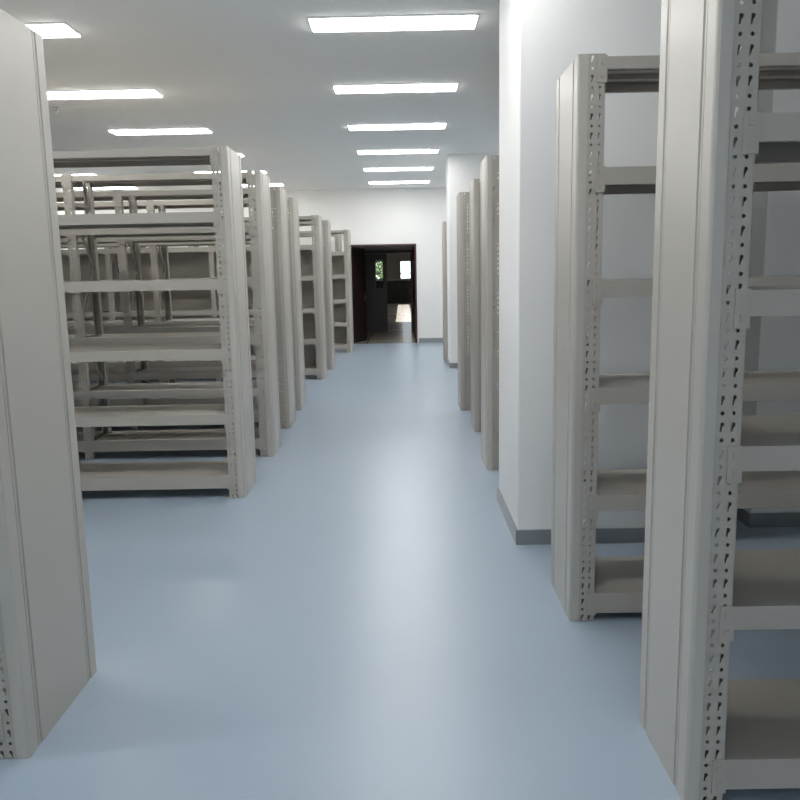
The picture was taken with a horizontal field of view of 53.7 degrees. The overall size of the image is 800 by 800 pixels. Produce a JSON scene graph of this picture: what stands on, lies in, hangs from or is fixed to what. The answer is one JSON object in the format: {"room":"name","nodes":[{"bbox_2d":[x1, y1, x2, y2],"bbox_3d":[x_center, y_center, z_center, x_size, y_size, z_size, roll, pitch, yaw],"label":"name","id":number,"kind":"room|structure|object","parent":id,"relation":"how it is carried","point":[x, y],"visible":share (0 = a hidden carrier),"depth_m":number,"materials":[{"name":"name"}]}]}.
{"room":"archive storage room","nodes":[
{"label":"archive storage room","id":0,"kind":"room"},
{"bbox_2d":[56,188,89,249],"bbox_3d":[-6.684,-0.981,6.090,0.200,3.300,22.700,-1,9,0],"label":"wall","id":1,"kind":"structure","parent":0,"point":[57,189],"depth_m":15.49,"materials":[{"name":"white paint"}]},
{"bbox_2d":[0,0,498,191],"bbox_3d":[-1.018,-2.796,5.832,11.400,0.150,22.600,-1,9,0],"label":"ceiling","id":2,"kind":"structure","parent":0,"point":[255,74],"depth_m":7.33,"materials":[{"name":"paint"}]},
{"bbox_2d":[24,22,81,37],"bbox_3d":[-2.947,-2.651,5.689,1.200,0.018,0.300,-1,9,0],"label":"recessed light","id":3,"kind":"object","parent":2,"relation":"in","point":[55,29],"visible":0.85,"depth_m":5.65,"materials":[{"name":"white plastic"}]},
{"bbox_2d":[54,173,96,175],"bbox_3d":[-5.844,-3.881,13.672,1.200,0.018,0.300,-1,9,0],"label":"recessed light","id":4,"kind":"object","parent":2,"relation":"in","point":[90,173],"visible":0.29,"depth_m":13.53,"materials":[{"name":"white plastic"}]},
{"bbox_2d":[47,89,163,99],"bbox_3d":[-2.941,-2.972,7.683,1.200,0.018,0.300,-1,9,0],"label":"recessed light","id":5,"kind":"object","parent":2,"relation":"in","point":[112,93],"visible":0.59,"depth_m":7.64,"materials":[{"name":"white plastic"}]},
{"bbox_2d":[74,187,137,189],"bbox_3d":[-5.839,-4.205,15.677,1.200,0.018,0.300,-1,9,0],"label":"recessed light","id":6,"kind":"object","parent":2,"relation":"in","point":[94,188],"visible":0.66,"depth_m":15.63,"materials":[{"name":"white plastic"}]},
{"bbox_2d":[108,128,212,134],"bbox_3d":[-2.936,-3.299,9.707,1.200,0.018,0.300,-1,9,0],"label":"recessed light","id":7,"kind":"object","parent":2,"relation":"in","point":[163,130],"visible":1,"depth_m":9.65,"materials":[{"name":"white plastic"}]},
{"bbox_2d":[194,170,266,172],"bbox_3d":[-2.925,-3.935,13.656,1.200,0.018,0.300,-1,9,0],"label":"recessed light","id":8,"kind":"object","parent":2,"relation":"in","point":[263,171],"visible":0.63,"depth_m":13.51,"materials":[{"name":"white plastic"}]},
{"bbox_2d":[242,183,282,186],"bbox_3d":[-2.919,-4.258,15.660,1.200,0.018,0.300,-1,9,0],"label":"recessed light","id":9,"kind":"object","parent":2,"relation":"in","point":[271,184],"visible":0.41,"depth_m":15.55,"materials":[{"name":"white plastic"}]},
{"bbox_2d":[307,14,478,31],"bbox_3d":[-0.047,-2.704,5.672,1.200,0.018,0.300,-1,9,0],"label":"recessed light","id":10,"kind":"object","parent":2,"relation":"in","point":[435,21],"visible":1,"depth_m":5.63,"materials":[{"name":"white plastic"}]},
{"bbox_2d":[333,82,458,93],"bbox_3d":[-0.042,-3.025,7.667,1.200,0.018,0.300,-1,9,0],"label":"recessed light","id":11,"kind":"object","parent":2,"relation":"in","point":[452,86],"visible":1,"depth_m":7.62,"materials":[{"name":"white plastic"}]},
{"bbox_2d":[347,123,446,129],"bbox_3d":[-0.036,-3.352,9.690,1.200,0.018,0.300,-1,9,0],"label":"recessed light","id":12,"kind":"object","parent":2,"relation":"in","point":[409,125],"visible":1,"depth_m":9.63,"materials":[{"name":"white plastic"}]},
{"bbox_2d":[357,149,438,153],"bbox_3d":[-0.031,-3.673,11.685,1.200,0.018,0.300,-1,9,0],"label":"recessed light","id":13,"kind":"object","parent":2,"relation":"in","point":[398,151],"visible":1,"depth_m":11.62,"materials":[{"name":"white plastic"}]},
{"bbox_2d":[363,167,433,170],"bbox_3d":[-0.025,-3.988,13.639,1.200,0.018,0.300,-1,9,0],"label":"recessed light","id":14,"kind":"object","parent":2,"relation":"in","point":[390,168],"visible":1,"depth_m":13.56,"materials":[{"name":"white plastic"}]},
{"bbox_2d":[369,180,429,183],"bbox_3d":[-0.020,-4.311,15.643,1.200,0.018,0.300,-1,9,0],"label":"recessed light","id":15,"kind":"object","parent":2,"relation":"in","point":[422,181],"visible":1,"depth_m":15.54,"materials":[{"name":"white plastic"}]},
{"bbox_2d":[94,187,446,342],"bbox_3d":[-0.955,-2.875,17.164,11.200,3.300,0.200,-1,9,0],"label":"wall","id":16,"kind":"structure","parent":0,"point":[416,216],"depth_m":16.91,"materials":[{"name":"white paint"}]},
{"bbox_2d":[351,248,366,342],"bbox_3d":[-0.919,-2.349,17.729,0.163,2.080,0.740,2,10,18],"label":"door","id":17,"kind":"structure","parent":16,"relation":"in","point":[359,296],"depth_m":17.66,"materials":[{"name":"brown wood"}]},
{"bbox_2d":[348,244,417,342],"bbox_3d":[-0.384,-2.310,17.248,1.500,2.135,0.230,-1,9,0],"label":"trim","id":18,"kind":"structure","parent":16,"relation":"attached to","point":[367,245],"depth_m":17.06,"materials":[{"name":"red wood"}]},
{"bbox_2d":[419,338,442,342],"bbox_3d":[-0.925,-1.279,17.314,11.200,0.100,0.012,-1,9,0],"label":"baseboard","id":19,"kind":"structure","parent":16,"relation":"attached to","point":[421,340],"depth_m":17.30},
{"bbox_2d":[352,246,413,250],"bbox_3d":[-0.387,-3.692,19.006,1.405,0.095,3.700,-1,9,0],"label":"ceiling","id":20,"kind":"structure","parent":0,"point":[369,248],"depth_m":18.76,"materials":[{"name":"paint"}]},
{"bbox_2d":[368,253,409,279],"bbox_3d":[-2.399,-7.360,41.464,11.000,2.120,0.200,-1,9,0],"label":"wall","id":21,"kind":"structure","parent":0,"point":[393,259],"depth_m":41.38,"materials":[{"name":"paint"}]},
{"bbox_2d":[400,260,410,278],"bbox_3d":[0.361,-6.840,41.520,0.740,0.970,0.080,-1,9,0],"label":"window","id":22,"kind":"structure","parent":21,"relation":"in","point":[404,265],"depth_m":41.50,"materials":[{"name":"grey glass"}]},
{"bbox_2d":[387,280,410,301],"bbox_3d":[-2.367,-5.698,41.706,11.000,1.120,0.250,-1,9,0],"label":"wall","id":23,"kind":"structure","parent":0,"point":[397,291],"depth_m":41.58,"materials":[{"name":"paint"}]},
{"bbox_2d":[387,279,410,280],"bbox_3d":[-2.379,-6.278,41.598,11.000,0.060,0.280,-1,9,0],"label":"trim","id":24,"kind":"structure","parent":23,"relation":"on","point":[392,279],"depth_m":41.44,"materials":[{"name":"white"}]},
{"bbox_2d":[0,302,799,799],"bbox_3d":[-1.570,-1.368,18.573,12.700,0.100,47.300,-1,9,0],"label":"floor","id":25,"kind":"structure","parent":0,"point":[369,621],"depth_m":3.34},
{"bbox_2d":[0,8,96,758],"bbox_3d":[-2.014,-0.037,2.644,1.598,2.355,0.589,-1,9,0],"label":"shelving rack","id":26,"kind":"object","parent":25,"relation":"on","point":[48,656],"visible":1,"depth_m":2.62,"materials":[{"name":"metal"}]},
{"bbox_2d":[52,146,256,497],"bbox_3d":[-3.387,-0.477,5.539,4.578,2.355,0.469,-1,9,0],"label":"shelving rack","id":27,"kind":"object","parent":25,"relation":"on","point":[168,474],"visible":0.66,"depth_m":5.41,"materials":[{"name":"metal"}]},
{"bbox_2d":[55,170,280,459],"bbox_3d":[-3.389,-0.674,6.763,4.578,2.355,0.469,-1,9,0],"label":"shelving rack","id":28,"kind":"object","parent":25,"relation":"on","point":[89,441],"visible":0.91,"depth_m":6.64,"materials":[{"name":"metal"}]},
{"bbox_2d":[56,187,295,430],"bbox_3d":[-3.413,-0.870,7.978,4.578,2.355,0.469,-1,9,0],"label":"shelving rack","id":29,"kind":"object","parent":25,"relation":"on","point":[130,373],"visible":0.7,"depth_m":7.84,"materials":[{"name":"metal"}]},
{"bbox_2d":[57,197,305,410],"bbox_3d":[-3.432,-1.038,9.025,4.578,2.355,0.469,-1,9,0],"label":"shelving rack","id":30,"kind":"object","parent":25,"relation":"on","point":[150,206],"visible":0.33,"depth_m":8.90,"materials":[{"name":"metal"}]},
{"bbox_2d":[61,215,326,382],"bbox_3d":[-3.425,-1.464,11.672,4.578,2.355,0.472,-1,9,0],"label":"shelving rack","id":31,"kind":"object","parent":25,"relation":"on","point":[184,262],"visible":0.36,"depth_m":11.81,"materials":[{"name":"metal"}]},
{"bbox_2d":[121,220,334,369],"bbox_3d":[-3.392,-1.640,12.756,4.578,2.355,0.469,-1,9,0],"label":"shelving rack","id":32,"kind":"object","parent":25,"relation":"on","point":[326,233],"visible":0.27,"depth_m":12.58,"materials":[{"name":"metal"}]},
{"bbox_2d":[119,234,341,301],"bbox_3d":[-3.497,-2.255,16.587,4.578,2.355,0.469,-1,9,0],"label":"shelving rack","id":33,"kind":"object","parent":25,"relation":"on","point":[338,237],"visible":0.06,"depth_m":16.21,"materials":[{"name":"metal"}]},
{"bbox_2d":[112,230,353,352],"bbox_3d":[-3.240,-2.085,15.501,4.578,2.355,0.472,-1,9,0],"label":"shelving rack","id":34,"kind":"object","parent":25,"relation":"on","point":[341,261],"visible":0.23,"depth_m":15.52,"materials":[{"name":"metal"}]},
{"bbox_2d":[442,221,447,361],"bbox_3d":[2.287,-1.883,13.588,3.088,2.355,0.459,-1,9,0],"label":"shelving rack","id":35,"kind":"object","parent":25,"relation":"on","point":[444,224],"visible":0.17,"depth_m":13.44,"materials":[{"name":"metal"}]},
{"bbox_2d":[456,192,498,410],"bbox_3d":[2.196,-1.107,8.780,3.088,2.355,0.459,-1,9,0],"label":"shelving rack","id":36,"kind":"object","parent":25,"relation":"on","point":[463,279],"visible":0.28,"depth_m":8.60,"materials":[{"name":"metal"}]},
{"bbox_2d":[470,179,498,431],"bbox_3d":[2.239,-0.918,7.605,3.088,2.355,0.459,-1,9,0],"label":"shelving rack","id":37,"kind":"object","parent":25,"relation":"on","point":[475,193],"visible":0.22,"depth_m":7.46,"materials":[{"name":"metal"}]},
{"bbox_2d":[480,155,498,469],"bbox_3d":[2.195,-0.682,6.144,3.088,2.355,0.459,-1,9,0],"label":"shelving rack","id":38,"kind":"object","parent":25,"relation":"on","point":[489,168],"visible":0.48,"depth_m":5.99,"materials":[{"name":"metal"}]},
{"bbox_2d":[551,52,799,620],"bbox_3d":[2.265,-0.255,3.488,3.088,2.355,0.459,-1,9,0],"label":"shelving rack","id":39,"kind":"object","parent":25,"relation":"on","point":[615,584],"visible":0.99,"depth_m":3.37,"materials":[{"name":"metal"}]},
{"bbox_2d":[639,0,799,799],"bbox_3d":[2.336,-0.063,2.283,3.088,2.355,0.459,-1,9,0],"label":"shelving rack","id":40,"kind":"object","parent":25,"relation":"on","point":[751,727],"visible":1,"depth_m":2.19,"materials":[{"name":"metal"}]},
{"bbox_2d":[412,247,415,339],"bbox_3d":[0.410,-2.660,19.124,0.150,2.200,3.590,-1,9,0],"label":"door","id":41,"kind":"structure","parent":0,"point":[413,258],"depth_m":18.92,"materials":[{"name":"red wood"}]},
{"bbox_2d":[446,153,498,362],"bbox_3d":[1.356,-2.210,12.757,1.152,3.300,0.800,-1,9,0],"label":"column","id":42,"kind":"structure","parent":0,"point":[461,169],"depth_m":12.30,"materials":[{"name":"white paint"}]},
{"bbox_2d":[447,358,497,367],"bbox_3d":[1.387,-0.623,13.013,1.176,0.085,0.824,-1,9,0],"label":"baseboard","id":43,"kind":"structure","parent":42,"relation":"attached to","point":[451,365],"depth_m":12.61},
{"bbox_2d":[499,0,743,529],"bbox_3d":[1.211,-0.896,4.617,1.158,3.300,0.872,-1,9,0],"label":"column","id":44,"kind":"structure","parent":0,"point":[539,39],"depth_m":4.23,"materials":[{"name":"white paint"}]},
{"bbox_2d":[497,488,718,544],"bbox_3d":[1.242,0.691,4.873,1.182,0.085,0.896,-1,9,0],"label":"baseboard","id":45,"kind":"structure","parent":44,"relation":"attached to","point":[603,535],"depth_m":4.43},
{"bbox_2d":[742,0,799,512],"bbox_3d":[2.725,-0.942,4.723,1.370,3.300,0.640,-1,9,0],"label":"wall","id":46,"kind":"structure","parent":0,"point":[772,342],"depth_m":4.43,"materials":[{"name":"white paint"}]},
{"bbox_2d":[737,509,799,527],"bbox_3d":[2.756,0.645,4.979,1.394,0.085,0.664,-1,9,0],"label":"baseboard","id":47,"kind":"structure","parent":46,"relation":"attached to","point":[780,519],"depth_m":4.66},
{"bbox_3d":[-2.445,-3.437,20.825,11.000,3.300,0.200,-1,9,0],"label":"wall","id":48,"kind":"structure","parent":0,"visible":0},
{"bbox_2d":[365,253,387,330],"bbox_3d":[-0.698,-2.845,20.939,0.720,2.030,0.057,-1,9,0],"label":"door","id":49,"kind":"structure","parent":48,"relation":"in","point":[375,264],"depth_m":20.91,"materials":[{"name":"brown wood"}]},
{"bbox_2d":[365,250,411,253],"bbox_3d":[-0.381,-3.896,20.776,1.405,0.065,0.140,-1,9,0],"label":"trim","id":50,"kind":"structure","parent":48,"relation":"attached to","point":[386,251],"depth_m":20.71,"materials":[{"name":"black wood"}]},
{"bbox_2d":[410,253,413,329],"bbox_3d":[0.334,-2.932,21.355,0.163,2.030,0.660,0,9,4],"label":"door","id":51,"kind":"structure","parent":48,"relation":"in","point":[411,267],"depth_m":21.06,"materials":[{"name":"brown wood"}]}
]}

